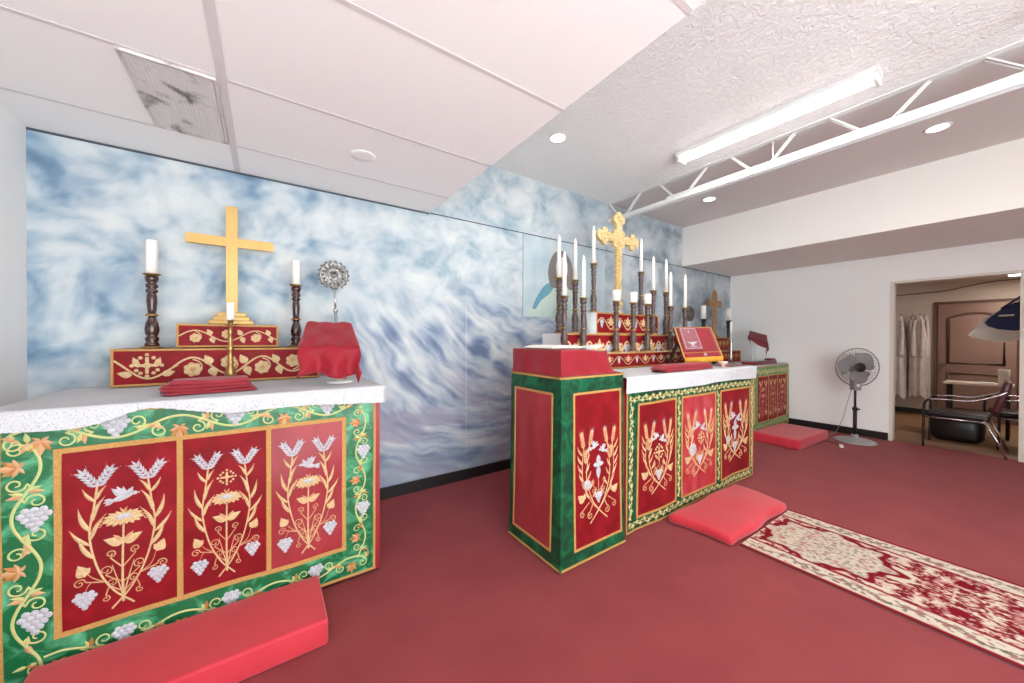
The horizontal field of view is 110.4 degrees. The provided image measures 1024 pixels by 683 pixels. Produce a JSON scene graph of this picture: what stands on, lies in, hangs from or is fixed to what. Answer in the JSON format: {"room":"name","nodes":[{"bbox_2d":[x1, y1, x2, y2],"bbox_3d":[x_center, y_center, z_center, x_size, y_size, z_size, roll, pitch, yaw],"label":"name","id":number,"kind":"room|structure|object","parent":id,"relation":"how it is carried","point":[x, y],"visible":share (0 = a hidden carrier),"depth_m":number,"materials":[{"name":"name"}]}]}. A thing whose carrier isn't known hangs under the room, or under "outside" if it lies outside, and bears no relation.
{"room":"house of worship","nodes":[
{"label":"house of worship","id":0,"kind":"room"},
{"bbox_2d":[0,104,26,405],"bbox_3d":[-1.148,-0.202,-0.344,0.100,3.160,5.540,0,0,-35],"label":"wall","id":1,"kind":"structure","parent":0,"point":[13,224],"depth_m":1.85,"materials":[{"name":"white paint"}]},
{"bbox_2d":[0,0,705,212],"bbox_3d":[-0.144,-1.503,0.336,2.327,0.680,5.538,0,0,-35],"label":"ceiling","id":2,"kind":"structure","parent":0,"point":[329,56],"depth_m":1.54,"materials":[{"name":"tile"}]},
{"bbox_2d":[114,45,227,144],"bbox_3d":[-1.629,-1.170,1.759,0.311,0.011,0.638,0,0,-35],"label":"ceiling vent","id":3,"kind":"object","parent":2,"relation":"in","point":[175,98],"visible":1,"depth_m":1.69,"materials":[{"name":"metal"}]},
{"bbox_2d":[0,0,693,198],"bbox_3d":[-0.144,-1.161,0.337,2.323,0.002,5.536,0,0,-35],"label":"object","id":4,"kind":"structure","parent":2,"relation":"attached to","point":[208,5],"depth_m":1.56,"materials":[{"name":"white paint"}]},
{"bbox_2d":[350,149,374,161],"bbox_3d":[-0.943,-1.175,2.252,0.148,0.004,0.148,0,0,-35],"label":"cover plate","id":5,"kind":"object","parent":2,"relation":"attached to","point":[362,155],"visible":1,"depth_m":2.24,"materials":[{"name":"plastic"}]},
{"bbox_2d":[26,127,729,487],"bbox_3d":[0.655,-0.226,4.325,8.170,3.160,0.100,0,0,-35],"label":"wall","id":6,"kind":"structure","parent":0,"point":[433,304],"depth_m":2.93,"materials":[{"name":"blue paint"}]},
{"bbox_2d":[26,127,730,277],"bbox_3d":[0.689,-1.181,4.275,8.166,0.018,0.006,0,0,-35],"label":"trim","id":7,"kind":"structure","parent":6,"relation":"attached to","point":[27,128],"depth_m":2.56,"materials":[{"name":"grey"}]},
{"bbox_2d":[380,459,510,499],"bbox_3d":[0.675,1.304,4.281,8.150,0.099,0.015,0,0,-35],"label":"baseboard","id":8,"kind":"structure","parent":6,"relation":"attached to","point":[442,479],"depth_m":3.35,"materials":[{"name":"black"}]},
{"bbox_2d":[523,234,604,319],"bbox_3d":[0.661,-0.724,4.258,1.315,0.904,0.009,0,0,-35],"label":"picture","id":9,"kind":"object","parent":6,"relation":"attached to","point":[539,254],"visible":0.66,"depth_m":4.10,"materials":[{"name":"paint"}]},
{"bbox_2d":[238,411,1023,682],"bbox_3d":[3.465,1.423,2.913,11.390,0.100,5.640,0,0,-35],"label":"floor","id":10,"kind":"structure","parent":0,"point":[453,596],"depth_m":1.93,"materials":[{"name":"red carpet"}]},
{"bbox_2d":[23,575,327,682],"bbox_3d":[-1.329,1.305,1.479,0.968,0.118,0.375,0,0,-35],"label":"pad","id":11,"kind":"object","parent":10,"relation":"on","point":[238,641],"visible":1,"depth_m":1.48,"materials":[{"name":"red fabric"}]},
{"bbox_2d":[0,375,379,682],"bbox_3d":[-1.613,0.813,2.075,1.411,1.096,0.905,0,0,-35],"label":"altar","id":12,"kind":"object","parent":10,"relation":"on","point":[127,525],"visible":0.93,"depth_m":1.59,"materials":[{"name":"fabric"}]},
{"bbox_2d":[0,374,385,432],"bbox_3d":[-1.584,0.306,2.022,1.463,0.098,0.848,0,0,-35],"label":"altar cloth","id":13,"kind":"object","parent":12,"relation":"on","point":[72,408],"visible":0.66,"depth_m":1.68,"materials":[{"name":"white fabric"}]},
{"bbox_2d":[159,375,256,396],"bbox_3d":[-1.573,0.222,1.856,0.381,0.068,0.260,0,0,-40],"label":"folded cloth","id":14,"kind":"object","parent":13,"relation":"on","point":[211,384],"visible":1,"depth_m":1.77,"materials":[{"name":"red fabric"}]},
{"bbox_2d":[110,323,318,387],"bbox_3d":[-1.844,0.071,2.327,1.005,0.359,0.276,0,0,-35],"label":"shelf","id":15,"kind":"object","parent":13,"relation":"on","point":[129,367],"depth_m":2.18,"materials":[{"name":"red fabric"}]},
{"bbox_2d":[139,273,163,347],"bbox_3d":[-2.135,-0.181,2.110,0.104,0.439,0.104,0,0,-35],"label":"candlestick","id":16,"kind":"object","parent":15,"relation":"on","point":[151,328],"visible":0.98,"depth_m":2.09,"materials":[{"name":"brown metal"}]},
{"bbox_2d":[145,239,157,273],"bbox_3d":[-2.134,-0.502,2.107,0.054,0.212,0.053,0,0,-35],"label":"candle","id":17,"kind":"object","parent":16,"relation":"on","point":[151,246],"visible":0.85,"depth_m":2.09,"materials":[{"name":"white wax"}]},
{"bbox_2d":[185,206,273,324],"bbox_3d":[-1.848,-0.499,2.347,0.456,0.776,0.100,0,0,-35],"label":"cross","id":18,"kind":"object","parent":15,"relation":"on","point":[231,241],"visible":0.85,"depth_m":2.34,"materials":[{"name":"gold metal"}]},
{"bbox_2d":[287,284,302,346],"bbox_3d":[-1.533,-0.181,2.525,0.104,0.439,0.104,0,0,-35],"label":"candlestick","id":19,"kind":"object","parent":15,"relation":"on","point":[296,288],"visible":0.95,"depth_m":2.50,"materials":[{"name":"brown metal"}]},
{"bbox_2d":[292,260,299,284],"bbox_3d":[-1.532,-0.488,2.523,0.050,0.182,0.049,0,0,-35],"label":"candle","id":20,"kind":"object","parent":19,"relation":"on","point":[295,264],"visible":0.85,"depth_m":2.50,"materials":[{"name":"white wax"}]},
{"bbox_2d":[224,320,236,375],"bbox_3d":[-1.680,0.064,2.122,0.104,0.379,0.104,0,0,-35],"label":"candlestick","id":21,"kind":"object","parent":13,"relation":"on","point":[230,370],"visible":0.77,"depth_m":2.11,"materials":[{"name":"gold metal"}]},
{"bbox_2d":[226,301,233,319],"bbox_3d":[-1.679,-0.183,2.120,0.038,0.112,0.037,0,0,-35],"label":"candle","id":22,"kind":"object","parent":21,"relation":"on","point":[229,306],"visible":0.98,"depth_m":2.10,"materials":[{"name":"white wax"}]},
{"bbox_2d":[317,260,349,322],"bbox_3d":[-1.266,-0.161,2.527,0.211,0.828,0.100,0,0,-35],"label":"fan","id":23,"kind":"object","parent":13,"relation":"on","point":[333,275],"visible":0.92,"depth_m":2.52,"materials":[{"name":"silver metal"}]},
{"bbox_2d":[326,377,352,383],"bbox_3d":[-1.130,0.073,2.225,0.240,0.365,0.241,0,0,-28],"label":"book stand","id":24,"kind":"object","parent":13,"relation":"on","point":[345,380],"visible":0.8,"depth_m":2.19,"materials":[{"name":"white plastic"}]},
{"bbox_2d":[296,321,361,382],"bbox_3d":[-1.133,0.060,2.216,0.348,0.382,0.379,0,0,-26],"label":"draped cloth","id":25,"kind":"object","parent":24,"relation":"on","point":[330,349],"visible":1,"depth_m":2.13,"materials":[{"name":"red fabric"}]},
{"bbox_2d":[508,371,625,573],"bbox_3d":[0.373,0.784,2.465,0.596,1.149,0.547,0,0,-35],"label":"pedestal","id":26,"kind":"object","parent":10,"relation":"on","point":[567,478],"visible":1,"depth_m":2.26,"materials":[{"name":"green fabric"}]},
{"bbox_2d":[511,348,620,376],"bbox_3d":[0.369,0.129,2.469,0.549,0.158,0.526,0,0,-35],"label":"cloth","id":27,"kind":"object","parent":26,"relation":"on","point":[551,362],"visible":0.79,"depth_m":2.25,"materials":[{"name":"red fabric"}]},
{"bbox_2d":[521,345,585,348],"bbox_3d":[0.278,0.035,2.415,0.310,0.022,0.320,0,0,-35],"label":"open book","id":28,"kind":"object","parent":27,"relation":"on","point":[528,346],"visible":1,"depth_m":2.31,"materials":[{"name":"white paper"}]},
{"bbox_2d":[617,366,752,534],"bbox_3d":[1.356,0.806,3.417,2.041,1.111,0.927,0,0,-35],"label":"altar","id":29,"kind":"object","parent":10,"relation":"on","point":[682,446],"visible":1,"depth_m":2.89,"materials":[{"name":"red fabric"}]},
{"bbox_2d":[542,333,678,351],"bbox_3d":[1.177,0.086,3.635,2.035,0.312,0.252,0,0,-35],"label":"shelf","id":30,"kind":"object","parent":29,"relation":"on","point":[658,342],"visible":0.34,"depth_m":3.29,"materials":[{"name":"red fabric"}]},
{"bbox_2d":[553,277,561,332],"bbox_3d":[0.399,-0.305,3.024,0.100,0.468,0.100,0,0,-35],"label":"candlestick","id":31,"kind":"object","parent":30,"relation":"on","point":[558,320],"visible":0.81,"depth_m":3.00,"materials":[{"name":"brown wood"}]},
{"bbox_2d":[557,235,560,276],"bbox_3d":[0.400,-0.722,3.021,0.037,0.374,0.036,0,0,-35],"label":"candle","id":32,"kind":"object","parent":31,"relation":"on","point":[559,238],"visible":0.91,"depth_m":3.01,"materials":[{"name":"white wax"}]},
{"bbox_2d":[570,279,579,332],"bbox_3d":[0.555,-0.305,3.131,0.100,0.468,0.100,0,0,-35],"label":"candlestick","id":33,"kind":"object","parent":30,"relation":"on","point":[575,282],"visible":0.97,"depth_m":3.11,"materials":[{"name":"brown wood"}]},
{"bbox_2d":[573,238,576,279],"bbox_3d":[0.556,-0.722,3.129,0.037,0.374,0.036,0,0,-35],"label":"candle","id":34,"kind":"object","parent":33,"relation":"on","point":[575,241],"visible":0.89,"depth_m":3.12,"materials":[{"name":"white wax"}]},
{"bbox_2d":[587,312,657,334],"bbox_3d":[1.174,-0.177,3.705,0.990,0.206,0.130,0,0,-35],"label":"shelf","id":35,"kind":"object","parent":30,"relation":"on","point":[597,322],"visible":0.7,"depth_m":3.50,"materials":[{"name":"red fabric"}]},
{"bbox_2d":[589,263,598,312],"bbox_3d":[0.788,-0.517,3.436,0.100,0.468,0.100,0,0,-35],"label":"candlestick","id":36,"kind":"object","parent":35,"relation":"on","point":[593,299],"visible":0.98,"depth_m":3.42,"materials":[{"name":"brown wood"}]},
{"bbox_2d":[592,226,595,262],"bbox_3d":[0.789,-0.933,3.433,0.037,0.374,0.036,0,0,-35],"label":"candle","id":37,"kind":"object","parent":36,"relation":"on","point":[593,230],"visible":0.99,"depth_m":3.42,"materials":[{"name":"white wax"}]},
{"bbox_2d":[595,212,638,313],"bbox_3d":[1.087,-0.802,3.646,0.644,1.040,0.110,0,0,-35],"label":"cross","id":38,"kind":"object","parent":35,"relation":"on","point":[617,238],"visible":0.91,"depth_m":3.62,"materials":[{"name":"gold metal"}]},
{"bbox_2d":[637,271,644,314],"bbox_3d":[1.397,-0.517,3.856,0.100,0.468,0.100,0,0,-35],"label":"candlestick","id":39,"kind":"object","parent":35,"relation":"on","point":[640,274],"visible":0.95,"depth_m":3.84,"materials":[{"name":"brown wood"}]},
{"bbox_2d":[639,238,642,271],"bbox_3d":[1.399,-0.934,3.853,0.037,0.374,0.036,0,0,-35],"label":"candle","id":40,"kind":"object","parent":39,"relation":"on","point":[641,242],"visible":0.99,"depth_m":3.84,"materials":[{"name":"white wax"}]},
{"bbox_2d":[650,290,657,334],"bbox_3d":[1.502,-0.307,3.784,0.100,0.468,0.100,0,0,-35],"label":"candlestick","id":41,"kind":"object","parent":30,"relation":"on","point":[653,292],"visible":0.91,"depth_m":3.76,"materials":[{"name":"brown wood"}]},
{"bbox_2d":[651,256,654,289],"bbox_3d":[1.503,-0.723,3.782,0.037,0.374,0.036,0,0,-35],"label":"candle","id":42,"kind":"object","parent":41,"relation":"on","point":[653,258],"visible":0.99,"depth_m":3.77,"materials":[{"name":"white wax"}]},
{"bbox_2d":[661,292,668,334],"bbox_3d":[1.695,-0.307,3.918,0.100,0.468,0.100,0,0,-35],"label":"candlestick","id":43,"kind":"object","parent":30,"relation":"on","point":[665,294],"visible":0.91,"depth_m":3.90,"materials":[{"name":"brown wood"}]},
{"bbox_2d":[664,259,667,291],"bbox_3d":[1.697,-0.724,3.915,0.037,0.374,0.036,0,0,-35],"label":"candle","id":44,"kind":"object","parent":43,"relation":"on","point":[666,263],"visible":0.95,"depth_m":3.90,"materials":[{"name":"white wax"}]},
{"bbox_2d":[607,350,684,368],"bbox_3d":[1.291,0.171,3.492,2.030,0.144,0.091,0,0,-35],"label":"shelf","id":45,"kind":"object","parent":29,"relation":"on","point":[642,358],"visible":0.51,"depth_m":3.41,"materials":[{"name":"red fabric"}]},
{"bbox_2d":[560,296,568,344],"bbox_3d":[0.426,-0.136,2.905,0.100,0.468,0.100,0,0,-35],"label":"candlestick","id":46,"kind":"object","parent":45,"relation":"on","point":[564,299],"visible":0.73,"depth_m":2.88,"materials":[{"name":"brown wood"}]},
{"bbox_2d":[562,251,566,295],"bbox_3d":[0.428,-0.553,2.902,0.037,0.374,0.036,0,0,-35],"label":"candle","id":47,"kind":"object","parent":46,"relation":"on","point":[564,282],"visible":0.93,"depth_m":2.89,"materials":[{"name":"white wax"}]},
{"bbox_2d":[579,297,587,349],"bbox_3d":[0.607,-0.137,3.029,0.100,0.468,0.100,0,0,-35],"label":"candlestick","id":48,"kind":"object","parent":45,"relation":"on","point":[583,337],"visible":0.73,"depth_m":3.01,"materials":[{"name":"brown wood"}]},
{"bbox_2d":[581,255,585,296],"bbox_3d":[0.609,-0.553,3.027,0.037,0.374,0.036,0,0,-35],"label":"candle","id":49,"kind":"object","parent":48,"relation":"on","point":[583,283],"visible":0.89,"depth_m":3.01,"materials":[{"name":"white wax"}]},
{"bbox_2d":[610,301,621,351],"bbox_3d":[0.957,-0.137,3.271,0.100,0.468,0.100,0,0,-35],"label":"candlestick","id":50,"kind":"object","parent":45,"relation":"on","point":[616,304],"visible":0.99,"depth_m":3.25,"materials":[{"name":"brown wood"}]},
{"bbox_2d":[612,289,619,300],"bbox_3d":[0.958,-0.423,3.269,0.072,0.112,0.071,0,0,-35],"label":"candle","id":51,"kind":"object","parent":50,"relation":"on","point":[615,293],"visible":0.87,"depth_m":3.24,"materials":[{"name":"white wax"}]},
{"bbox_2d":[628,302,638,351],"bbox_3d":[1.163,-0.137,3.413,0.100,0.468,0.100,0,0,-35],"label":"candlestick","id":52,"kind":"object","parent":45,"relation":"on","point":[633,305],"visible":1,"depth_m":3.39,"materials":[{"name":"brown wood"}]},
{"bbox_2d":[629,292,636,302],"bbox_3d":[1.164,-0.423,3.411,0.072,0.112,0.071,0,0,-35],"label":"candle","id":53,"kind":"object","parent":52,"relation":"on","point":[632,295],"visible":0.94,"depth_m":3.38,"materials":[{"name":"white wax"}]},
{"bbox_2d":[642,304,651,350],"bbox_3d":[1.348,-0.138,3.540,0.100,0.468,0.100,0,0,-35],"label":"candlestick","id":54,"kind":"object","parent":45,"relation":"on","point":[647,338],"visible":1,"depth_m":3.52,"materials":[{"name":"brown wood"}]},
{"bbox_2d":[644,294,651,303],"bbox_3d":[1.349,-0.423,3.538,0.072,0.112,0.071,0,0,-35],"label":"candle","id":55,"kind":"object","parent":54,"relation":"on","point":[647,297],"visible":0.94,"depth_m":3.51,"materials":[{"name":"white wax"}]},
{"bbox_2d":[665,306,674,350],"bbox_3d":[1.678,-0.138,3.767,0.100,0.468,0.100,0,0,-35],"label":"candlestick","id":56,"kind":"object","parent":45,"relation":"on","point":[670,309],"visible":0.97,"depth_m":3.75,"materials":[{"name":"brown wood"}]},
{"bbox_2d":[669,272,671,305],"bbox_3d":[1.679,-0.554,3.765,0.037,0.374,0.036,0,0,-35],"label":"candle","id":57,"kind":"object","parent":56,"relation":"on","point":[670,275],"visible":0.96,"depth_m":3.75,"materials":[{"name":"white wax"}]},
{"bbox_2d":[682,307,687,326],"bbox_3d":[1.908,-0.138,3.926,0.100,0.468,0.100,0,0,-35],"label":"candlestick","id":58,"kind":"object","parent":45,"relation":"on","point":[685,309],"visible":0.44,"depth_m":3.91,"materials":[{"name":"brown wood"}]},
{"bbox_2d":[683,275,686,307],"bbox_3d":[1.909,-0.555,3.924,0.037,0.374,0.036,0,0,-35],"label":"candle","id":59,"kind":"object","parent":58,"relation":"on","point":[685,279],"visible":0.98,"depth_m":3.91,"materials":[{"name":"white wax"}]},
{"bbox_2d":[613,365,756,393],"bbox_3d":[1.486,0.307,3.228,2.054,0.124,0.527,0,0,-35],"label":"altar cloth","id":60,"kind":"object","parent":29,"relation":"on","point":[640,379],"visible":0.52,"depth_m":2.88,"materials":[{"name":"white fabric"}]},
{"bbox_2d":[650,362,712,372],"bbox_3d":[1.466,0.214,3.044,0.833,0.058,0.135,0,0,-36],"label":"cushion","id":61,"kind":"object","parent":60,"relation":"on","point":[674,367],"visible":1,"depth_m":2.92,"materials":[{"name":"red fabric"}]},
{"bbox_2d":[666,327,723,363],"bbox_3d":[1.812,0.038,3.565,0.789,0.390,0.291,0,0,-35],"label":"stand","id":62,"kind":"object","parent":60,"relation":"on","point":[711,352],"visible":0.84,"depth_m":3.52,"materials":[{"name":"brown wood"}]},
{"bbox_2d":[677,327,702,350],"bbox_3d":[1.721,-0.028,3.438,0.364,0.226,0.126,0,0,-35],"label":"book","id":63,"kind":"object","parent":62,"relation":"on","point":[690,340],"visible":1,"depth_m":3.42,"materials":[{"name":"paper"}]},
{"bbox_2d":[709,363,746,366],"bbox_3d":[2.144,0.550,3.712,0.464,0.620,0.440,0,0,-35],"label":"cloth","id":64,"kind":"object","parent":60,"relation":"on","point":[711,364],"visible":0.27,"depth_m":3.58,"materials":[{"name":"red fabric"}]},
{"bbox_2d":[669,484,786,544],"bbox_3d":[1.725,1.321,2.793,1.041,0.090,0.450,0,0,-35],"label":"pad","id":65,"kind":"object","parent":10,"relation":"on","point":[728,515],"visible":1,"depth_m":2.67,"materials":[{"name":"red fabric"}]},
{"bbox_2d":[753,363,788,430],"bbox_3d":[3.699,0.856,5.770,1.442,0.996,0.872,0,0,-35],"label":"altar","id":66,"kind":"object","parent":10,"relation":"on","point":[771,382],"visible":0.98,"depth_m":5.42,"materials":[{"name":"red fabric"}]},
{"bbox_2d":[727,361,785,365],"bbox_3d":[3.729,0.353,5.721,1.455,0.002,0.740,0,0,-35],"label":"altar cloth","id":67,"kind":"object","parent":66,"relation":"on","point":[741,361],"visible":0.27,"depth_m":5.68,"materials":[{"name":"white fabric"}]},
{"bbox_2d":[709,350,740,362],"bbox_3d":[3.409,0.250,5.908,1.080,0.194,0.266,0,0,-35],"label":"shelf","id":68,"kind":"object","parent":67,"relation":"on","point":[736,354],"visible":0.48,"depth_m":5.98,"materials":[{"name":"red fabric"}]},
{"bbox_2d":[715,337,728,350],"bbox_3d":[3.378,0.041,5.934,0.620,0.217,0.186,0,0,-35],"label":"shelf","id":69,"kind":"object","parent":68,"relation":"on","point":[723,342],"visible":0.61,"depth_m":5.93,"materials":[{"name":"red fabric"}]},
{"bbox_2d":[707,290,721,336],"bbox_3d":[3.362,-0.461,5.904,0.440,0.784,0.090,0,0,-35],"label":"cross","id":70,"kind":"object","parent":69,"relation":"on","point":[713,303],"visible":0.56,"depth_m":5.88,"materials":[{"name":"brown wood"}]},
{"bbox_2d":[728,338,733,362],"bbox_3d":[3.535,0.149,5.743,0.110,0.399,0.110,0,0,-35],"label":"candlestick","id":71,"kind":"object","parent":67,"relation":"on","point":[730,339],"visible":0.92,"depth_m":5.73,"materials":[{"name":"silver metal"}]},
{"bbox_2d":[751,342,756,360],"bbox_3d":[3.909,0.098,5.665,0.220,0.511,0.195,0,0,34],"label":"book stand","id":72,"kind":"object","parent":67,"relation":"on","point":[753,342],"visible":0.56,"depth_m":5.65,"materials":[{"name":"white paint"}]},
{"bbox_2d":[748,331,768,353],"bbox_3d":[3.925,0.039,5.671,0.285,0.436,0.264,0,0,34],"label":"draped cloth","id":73,"kind":"object","parent":72,"relation":"on","point":[760,339],"visible":1,"depth_m":5.62,"materials":[{"name":"red fabric"}]},
{"bbox_2d":[741,358,776,365],"bbox_3d":[3.772,0.309,5.417,0.920,0.084,0.120,0,0,-33],"label":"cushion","id":74,"kind":"object","parent":67,"relation":"on","point":[765,361],"visible":0.93,"depth_m":5.34,"materials":[{"name":"red fabric"}]},
{"bbox_2d":[753,423,827,449],"bbox_3d":[3.842,1.296,4.920,0.990,0.125,0.550,0,0,-32],"label":"pad","id":75,"kind":"object","parent":10,"relation":"on","point":[796,437],"visible":0.97,"depth_m":4.76,"materials":[{"name":"red fabric"}]},
{"bbox_2d":[831,348,879,445],"bbox_3d":[4.656,0.725,4.850,0.562,1.274,0.453,0,0,10],"label":"pedestal fan","id":76,"kind":"object","parent":10,"relation":"on","point":[857,364],"visible":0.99,"depth_m":4.81,"materials":[{"name":"grey plastic"}]},
{"bbox_2d":[740,510,1023,669],"bbox_3d":[2.929,1.376,1.111,0.870,0.010,3.683,0,0,-35],"label":"runner rug","id":77,"kind":"object","parent":10,"relation":"on","point":[980,611],"visible":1,"depth_m":2.02,"materials":[{"name":"beige carpet"}]},
{"bbox_2d":[931,416,985,442],"bbox_3d":[6.156,1.146,4.917,0.320,0.439,0.482,0,0,-35],"label":"duffel bag","id":78,"kind":"object","parent":10,"relation":"on","point":[969,432],"visible":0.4,"depth_m":4.81,"materials":[{"name":"black leather"}]},
{"bbox_2d":[921,380,1012,459],"bbox_3d":[5.790,0.926,4.535,0.576,0.894,0.686,0,0,-35],"label":"armchair","id":79,"kind":"object","parent":10,"relation":"on","point":[940,412],"visible":1,"depth_m":4.45,"materials":[{"name":"black metal"}]},
{"bbox_2d":[943,380,1014,440],"bbox_3d":[6.827,0.985,5.215,0.400,0.763,0.620,0,0,-35],"label":"side table","id":80,"kind":"object","parent":10,"relation":"on","point":[949,404],"visible":0.73,"depth_m":5.12,"materials":[{"name":"beige laminate"}]},
{"bbox_2d":[998,369,1010,384],"bbox_3d":[6.891,0.498,4.981,0.104,0.212,0.104,0,0,-35],"label":"cup stack","id":81,"kind":"object","parent":80,"relation":"on","point":[1003,374],"visible":0.84,"depth_m":4.96,"materials":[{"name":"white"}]},
{"bbox_2d":[983,395,1018,449],"bbox_3d":[6.600,0.929,4.500,0.686,0.894,0.576,1,1,41],"label":"armchair","id":82,"kind":"object","parent":10,"relation":"on","point":[1013,414],"visible":0.46,"depth_m":4.51,"materials":[{"name":"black leather"}]},
{"bbox_2d":[687,305,694,326],"bbox_3d":[2.629,0.409,5.279,0.244,1.886,0.100,0,0,-26],"label":"fan","id":83,"kind":"object","parent":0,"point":[691,313],"visible":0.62,"depth_m":5.27,"materials":[{"name":"silver metal"}]},
{"bbox_2d":[491,0,1023,227],"bbox_3d":[3.233,-1.817,2.723,5.942,0.060,5.640,0,0,-35],"label":"ceiling","id":84,"kind":"structure","parent":0,"point":[725,65],"depth_m":2.66,"materials":[{"name":"white paint"}]},
{"bbox_2d":[549,133,566,142],"bbox_3d":[0.406,-1.796,3.143,0.160,0.005,0.160,0,0,-35],"label":"recessed light","id":85,"kind":"object","parent":84,"relation":"in","point":[556,137],"visible":1,"depth_m":3.13,"materials":[{"name":"white plastic"}]},
{"bbox_2d":[676,64,882,165],"bbox_3d":[2.019,-1.748,2.883,0.150,0.087,1.360,0,0,-36],"label":"fluorescent light","id":86,"kind":"object","parent":84,"relation":"attached to","point":[871,76],"visible":1,"depth_m":2.69,"materials":[{"name":"white paint"}]},
{"bbox_2d":[607,39,1023,223],"bbox_3d":[2.904,-1.653,2.304,0.070,0.256,5.738,0,0,-35],"label":"roof truss","id":87,"kind":"object","parent":84,"relation":"attached to","point":[1018,82],"visible":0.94,"depth_m":2.70,"materials":[{"name":"white metal"}]},
{"bbox_2d":[666,71,1023,198],"bbox_3d":[3.351,-1.583,1.635,0.028,0.028,5.710,0,0,-35],"label":"conduit","id":88,"kind":"object","parent":87,"relation":"on","point":[1020,73],"visible":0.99,"depth_m":2.62,"materials":[{"name":"white metal"}]},
{"bbox_2d":[923,122,952,133],"bbox_3d":[3.560,-1.784,2.973,0.160,0.005,0.160,0,0,-35],"label":"recessed light","id":89,"kind":"object","parent":84,"relation":"in","point":[942,126],"visible":1,"depth_m":2.96,"materials":[{"name":"white plastic"}]},
{"bbox_2d":[682,138,1023,276],"bbox_3d":[4.956,-1.484,3.853,1.618,0.610,5.538,0,0,-35],"label":"ceiling beam","id":90,"kind":"structure","parent":0,"point":[977,196],"depth_m":4.03,"materials":[{"name":"white paint"}]},
{"bbox_2d":[730,238,1023,461],"bbox_3d":[5.668,-0.210,4.357,0.120,3.160,5.540,0,0,-35],"label":"wall","id":91,"kind":"structure","parent":0,"point":[808,318],"depth_m":5.41,"materials":[{"name":"white paint"}]},
{"bbox_2d":[787,418,887,439],"bbox_3d":[5.613,1.320,4.320,0.015,0.099,5.520,0,0,-35],"label":"baseboard","id":92,"kind":"structure","parent":91,"relation":"attached to","point":[843,429],"depth_m":5.34,"materials":[{"name":"black"}]},
{"bbox_2d":[780,239,1023,273],"bbox_3d":[5.493,-1.141,4.482,0.020,0.040,3.560,0,0,-35],"label":"trim","id":93,"kind":"structure","parent":91,"relation":"attached to","point":[1022,240],"depth_m":4.71,"materials":[{"name":"white paint"}]},
{"bbox_2d":[889,269,1023,461],"bbox_3d":[5.564,0.274,4.507,0.142,2.190,1.062,0,0,-35],"label":"trim","id":94,"kind":"structure","parent":91,"relation":"attached to","point":[892,283],"depth_m":4.45,"materials":[{"name":"beige"}]},
{"bbox_2d":[895,277,1020,424],"bbox_3d":[8.071,0.157,6.175,0.100,2.420,2.700,0,0,-35],"label":"wall","id":95,"kind":"structure","parent":0,"point":[916,303],"depth_m":6.55,"materials":[{"name":"beige paint"}]},
{"bbox_2d":[895,406,927,414],"bbox_3d":[7.532,1.310,6.856,0.015,0.099,0.778,0,0,-35],"label":"baseboard","id":96,"kind":"structure","parent":95,"relation":"attached to","point":[897,408],"depth_m":6.78,"materials":[{"name":"black"}]},
{"bbox_2d":[896,312,932,316],"bbox_3d":[7.431,-0.509,6.736,0.312,0.060,0.660,0,0,-35],"label":"coat rack","id":97,"kind":"object","parent":95,"relation":"attached to","point":[927,313],"visible":0.79,"depth_m":6.71,"materials":[{"name":"beige wood"}]},
{"bbox_2d":[895,316,906,398],"bbox_3d":[7.262,0.305,6.694,0.214,1.569,0.223,0,0,-35],"label":"robe","id":98,"kind":"object","parent":97,"relation":"hanging from","point":[900,344],"visible":0.66,"depth_m":6.62,"materials":[{"name":"beige fabric"}]},
{"bbox_2d":[907,316,914,389],"bbox_3d":[7.510,0.235,6.675,0.182,1.428,0.127,0,0,-35],"label":"robe","id":99,"kind":"object","parent":97,"relation":"hanging from","point":[910,323],"visible":0.41,"depth_m":6.67,"materials":[{"name":"beige fabric"}]},
{"bbox_2d":[909,315,927,398],"bbox_3d":[7.406,0.287,6.484,0.214,1.529,0.223,0,0,-35],"label":"robe","id":100,"kind":"object","parent":97,"relation":"hanging from","point":[918,358],"visible":1,"depth_m":6.45,"materials":[{"name":"beige fabric"}]},
{"bbox_2d":[919,316,929,396],"bbox_3d":[7.599,0.277,6.550,0.185,1.510,0.128,0,0,-35],"label":"robe","id":101,"kind":"object","parent":97,"relation":"hanging from","point":[926,321],"visible":0.36,"depth_m":6.50,"materials":[{"name":"beige fabric"}]},
{"bbox_2d":[896,278,1020,295],"bbox_3d":[7.825,-0.951,6.421,0.014,0.166,1.700,0,0,-35],"label":"cable","id":102,"kind":"object","parent":95,"relation":"attached to","point":[1019,278],"visible":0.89,"depth_m":6.29,"materials":[{"name":"brown plastic"}]},
{"bbox_2d":[933,298,1019,425],"bbox_3d":[8.008,0.327,6.151,0.029,2.080,0.930,0,0,-35],"label":"trim","id":103,"kind":"structure","parent":95,"relation":"attached to","point":[935,358],"depth_m":6.49,"materials":[{"name":"brown"}]},
{"bbox_2d":[937,301,1017,424],"bbox_3d":[7.976,0.346,6.129,0.102,2.020,0.830,0,0,-35],"label":"door","id":104,"kind":"structure","parent":95,"relation":"in","point":[961,357],"depth_m":6.18,"materials":[{"name":"brown wood"}]},
{"bbox_2d":[896,275,1020,286],"bbox_3d":[6.884,-1.082,5.345,2.995,0.060,2.700,0,0,-35],"label":"ceiling","id":105,"kind":"structure","parent":0,"point":[1002,276],"depth_m":6.15,"materials":[{"name":"beige paint"}]},
{"bbox_2d":[968,296,1019,341],"bbox_3d":[6.397,-0.337,4.682,0.151,0.695,0.490,0,0,-35],"label":"umbrella","id":106,"kind":"object","parent":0,"point":[1003,325],"visible":0.8,"depth_m":4.62,"materials":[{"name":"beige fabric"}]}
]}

